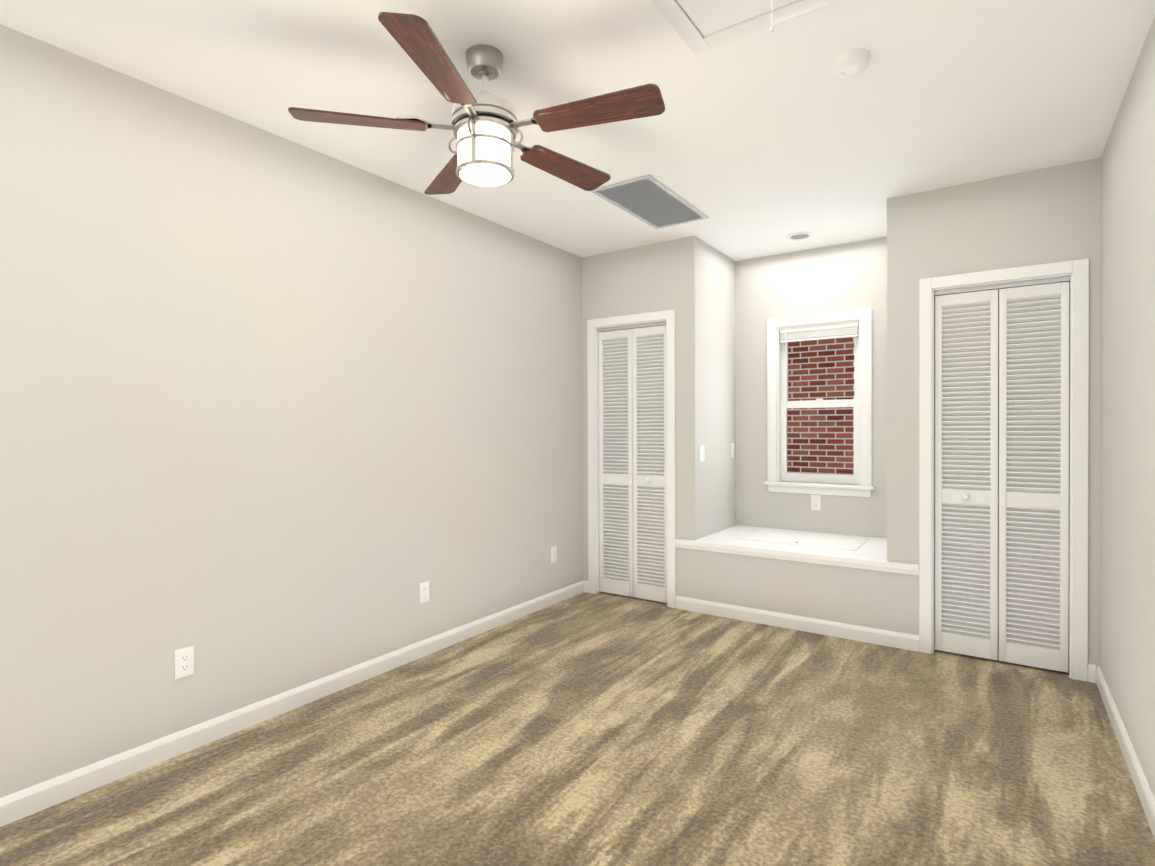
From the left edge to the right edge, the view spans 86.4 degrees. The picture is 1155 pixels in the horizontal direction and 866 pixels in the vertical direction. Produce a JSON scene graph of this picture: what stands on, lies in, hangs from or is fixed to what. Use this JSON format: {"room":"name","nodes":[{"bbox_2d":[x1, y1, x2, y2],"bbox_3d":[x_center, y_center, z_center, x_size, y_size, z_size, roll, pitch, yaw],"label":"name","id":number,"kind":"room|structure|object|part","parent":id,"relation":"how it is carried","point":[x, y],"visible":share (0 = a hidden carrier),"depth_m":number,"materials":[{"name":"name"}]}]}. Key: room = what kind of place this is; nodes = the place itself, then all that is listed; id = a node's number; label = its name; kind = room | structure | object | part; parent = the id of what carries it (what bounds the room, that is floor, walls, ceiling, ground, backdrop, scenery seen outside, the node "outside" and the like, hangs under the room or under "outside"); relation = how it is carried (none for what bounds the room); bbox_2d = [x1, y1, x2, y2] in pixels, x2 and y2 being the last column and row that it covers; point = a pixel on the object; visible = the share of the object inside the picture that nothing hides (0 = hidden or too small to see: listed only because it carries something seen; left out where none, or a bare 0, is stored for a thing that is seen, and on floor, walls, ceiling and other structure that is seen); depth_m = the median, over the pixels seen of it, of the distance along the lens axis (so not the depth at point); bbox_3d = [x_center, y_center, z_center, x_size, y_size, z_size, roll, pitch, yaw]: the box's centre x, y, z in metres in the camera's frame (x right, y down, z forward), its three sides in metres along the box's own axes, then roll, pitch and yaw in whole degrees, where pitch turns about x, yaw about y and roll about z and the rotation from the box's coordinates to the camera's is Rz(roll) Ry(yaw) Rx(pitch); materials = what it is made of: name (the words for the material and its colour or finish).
{"room":"empty bedroom","nodes":[
{"label":"empty bedroom","id":0,"kind":"room"},
{"bbox_2d":[0,24,582,797],"bbox_3d":[-1.400,-0.036,2.788,0.100,2.606,6.753,0,1,34],"label":"wall","id":1,"kind":"structure","parent":0,"point":[278,414],"depth_m":2.61,"materials":[{"name":"paint"}]},
{"bbox_2d":[174,645,193,678],"bbox_3d":[-1.566,0.914,2.453,0.008,0.115,0.070,0,1,34],"label":"electrical outlet","id":2,"kind":"object","parent":1,"relation":"attached to","point":[184,662],"visible":1,"depth_m":2.45,"materials":[{"name":"white plastic"}]},
{"bbox_2d":[0,580,583,826],"bbox_3d":[-1.574,1.227,2.437,0.013,0.088,5.750,0,1,34],"label":"baseboard","id":3,"kind":"structure","parent":1,"relation":"attached to","point":[21,804],"depth_m":2.60,"materials":[{"name":"white wood"}]},
{"bbox_2d":[419,581,428,603],"bbox_3d":[-0.864,0.901,3.477,0.008,0.115,0.070,0,1,34],"label":"electrical outlet","id":4,"kind":"object","parent":1,"relation":"attached to","point":[423,592],"visible":1,"depth_m":3.47,"materials":[{"name":"white plastic"}]},
{"bbox_2d":[551,546,556,562],"bbox_3d":[-0.173,0.888,4.486,0.008,0.115,0.070,0,1,34],"label":"electrical outlet","id":5,"kind":"object","parent":1,"relation":"attached to","point":[553,554],"visible":1,"depth_m":4.48,"materials":[{"name":"white plastic"}]},
{"bbox_2d":[0,592,1154,865],"bbox_3d":[-0.077,1.319,1.898,3.293,0.100,6.753,0,1,34],"label":"floor","id":6,"kind":"structure","parent":0,"point":[602,728],"depth_m":2.32,"materials":[{"name":"carpet"}]},
{"bbox_2d":[0,0,1154,260],"bbox_3d":[-0.090,-1.387,1.872,3.293,0.100,6.753,0,1,34],"label":"ceiling","id":7,"kind":"structure","parent":0,"point":[764,142],"depth_m":2.41,"materials":[{"name":"paint"}]},
{"bbox_2d":[288,12,664,194],"bbox_3d":[-0.301,-1.125,2.188,1.217,0.428,1.245,0,1,34],"label":"ceiling fan","id":8,"kind":"object","parent":7,"relation":"hanging from","point":[485,124],"visible":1,"depth_m":2.09,"materials":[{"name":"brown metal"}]},
{"bbox_3d":[-0.741,-1.065,2.095,0.435,0.007,0.136,0,13,-13],"label":"blade","id":9,"kind":"part","parent":8,"relation":"part of","materials":[{"name":"brown wood"}]},
{"bbox_3d":[-0.412,-1.063,1.773,0.136,0.007,0.435,12,3,11],"label":"blade","id":10,"kind":"part","parent":8,"relation":"part of","materials":[{"name":"brown wood"}]},
{"bbox_3d":[-0.524,-1.070,2.562,0.136,0.007,0.435,-14,7,-27],"label":"blade","id":11,"kind":"part","parent":8,"relation":"part of","materials":[{"name":"brown wood"}]},
{"bbox_3d":[-0.043,-1.072,2.499,0.136,0.007,0.435,-16,-10,41],"label":"blade","id":12,"kind":"part","parent":8,"relation":"part of","materials":[{"name":"brown wood"}]},
{"bbox_3d":[0.067,-1.068,2.040,0.435,0.007,0.136,0,-11,20],"label":"blade","id":13,"kind":"part","parent":8,"relation":"part of","materials":[{"name":"brown wood"}]},
{"bbox_2d":[590,175,708,228],"bbox_3d":[0.450,-1.352,3.653,0.370,0.009,0.800,0,1,34],"label":"ceiling vent","id":14,"kind":"object","parent":7,"relation":"in","point":[650,200],"visible":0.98,"depth_m":3.60,"materials":[{"name":"silver metal"}]},
{"bbox_2d":[651,0,837,53],"bbox_3d":[0.277,-1.254,1.369,0.672,0.160,1.455,0,1,34],"label":"attic access hatch","id":15,"kind":"object","parent":7,"relation":"attached to","point":[717,22],"visible":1,"depth_m":1.96,"materials":[{"name":"paint"}]},
{"bbox_2d":[787,232,812,239],"bbox_3d":[1.539,-1.363,4.264,0.172,0.010,0.172,0,1,34],"label":"recessed light","id":16,"kind":"object","parent":7,"relation":"in","point":[799,235],"visible":1,"depth_m":4.25,"materials":[{"name":"grey"}]},
{"bbox_2d":[830,49,869,77],"bbox_3d":[0.983,-1.326,2.218,0.132,0.038,0.132,0,1,34],"label":"smoke detector","id":17,"kind":"object","parent":7,"relation":"attached to","point":[850,63],"visible":1,"depth_m":2.19,"materials":[{"name":"white plastic"}]},
{"bbox_2d":[702,241,735,535],"bbox_3d":[1.026,-0.066,4.665,0.100,2.606,0.713,0,1,34],"label":"wall","id":18,"kind":"structure","parent":0,"point":[718,270],"depth_m":4.64,"materials":[{"name":"paint"}]},
{"bbox_2d":[700,445,704,461],"bbox_3d":[0.890,0.145,4.365,0.016,0.115,0.070,0,1,34],"label":"light switch","id":19,"kind":"object","parent":18,"relation":"attached to","point":[701,453],"visible":1,"depth_m":4.36,"materials":[{"name":"white plastic"}]},
{"bbox_2d":[731,443,733,457],"bbox_3d":[1.230,0.139,4.860,0.016,0.115,0.070,0,1,34],"label":"light switch","id":20,"kind":"object","parent":18,"relation":"attached to","point":[732,450],"visible":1,"depth_m":4.86,"materials":[{"name":"white plastic"}]},
{"bbox_2d":[582,157,1100,667],"bbox_3d":[1.340,-0.061,3.962,3.093,2.606,0.091,0,1,34],"label":"wall","id":21,"kind":"structure","parent":0,"point":[1043,216],"depth_m":3.56,"materials":[{"name":"paint"}]},
{"bbox_2d":[587,309,675,607],"bbox_3d":[0.412,0.184,4.592,0.736,2.113,0.106,0,1,34],"label":"door frame","id":22,"kind":"structure","parent":21,"relation":"attached to","point":[595,327],"depth_m":4.63,"materials":[{"name":"white wood"}]},
{"bbox_2d":[599,325,666,602],"bbox_3d":[0.407,0.225,4.585,0.590,2.003,0.068,0,1,34],"label":"closet door","id":23,"kind":"structure","parent":21,"relation":"in","point":[632,464],"depth_m":4.58,"materials":[{"name":"white wood"}]},
{"bbox_2d":[675,525,918,574],"bbox_3d":[1.541,0.772,4.251,1.512,0.064,0.831,0,1,34],"label":"window seat","id":24,"kind":"object","parent":21,"relation":"on","point":[859,552],"depth_m":4.08,"materials":[{"name":"white wood"}]},
{"bbox_2d":[584,581,1095,682],"bbox_3d":[1.318,1.199,3.932,3.065,0.088,0.013,0,1,34],"label":"baseboard","id":25,"kind":"structure","parent":21,"relation":"attached to","point":[860,633],"depth_m":3.84,"materials":[{"name":"white wood"}]},
{"bbox_2d":[935,282,1068,672],"bbox_3d":[2.265,0.229,3.311,0.595,2.003,0.068,0,1,34],"label":"closet door","id":26,"kind":"structure","parent":21,"relation":"in","point":[1033,470],"depth_m":3.30,"materials":[{"name":"white wood"}]},
{"bbox_2d":[919,258,1088,681],"bbox_3d":[2.270,0.187,3.319,0.741,2.113,0.106,0,1,34],"label":"door frame","id":27,"kind":"structure","parent":21,"relation":"attached to","point":[1074,274],"depth_m":3.16,"materials":[{"name":"white wood"}]},
{"bbox_2d":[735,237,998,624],"bbox_3d":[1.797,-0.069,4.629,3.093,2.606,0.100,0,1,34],"label":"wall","id":28,"kind":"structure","parent":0,"point":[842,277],"depth_m":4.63,"materials":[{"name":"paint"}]},
{"bbox_2d":[811,495,820,510],"bbox_3d":[1.777,0.519,4.585,0.070,0.115,0.008,0,1,34],"label":"outlet","id":29,"kind":"object","parent":28,"relation":"attached to","point":[815,502],"visible":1,"depth_m":4.58,"materials":[{"name":"white plastic"}]},
{"bbox_2d":[764,308,874,496],"bbox_3d":[1.798,-0.213,4.596,0.775,1.338,0.150,0,1,34],"label":"window","id":30,"kind":"structure","parent":28,"relation":"in","point":[784,331],"depth_m":4.58,"materials":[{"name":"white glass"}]},
{"bbox_2d":[1099,16,1154,797],"bbox_3d":[1.234,-0.032,0.983,0.100,2.606,6.753,0,1,34],"label":"wall","id":31,"kind":"structure","parent":0,"point":[1127,500],"depth_m":2.34,"materials":[{"name":"paint"}]},
{"bbox_2d":[1096,665,1154,838],"bbox_3d":[0.966,1.232,0.696,0.013,0.088,5.750,0,1,34],"label":"baseboard","id":32,"kind":"structure","parent":31,"relation":"attached to","point":[1143,790],"depth_m":2.29,"materials":[{"name":"white wood"}]},
{"label":"outside","id":33,"kind":"structure","parent":0,"visible":0},
{"bbox_2d":[787,337,853,474],"bbox_3d":[4.596,-1.052,6.941,13.093,7.500,0.100,0,1,34],"label":"brick wall","id":34,"kind":"structure","parent":33,"point":[830,391],"depth_m":7.89,"materials":[{"name":"red brick"}]}
]}

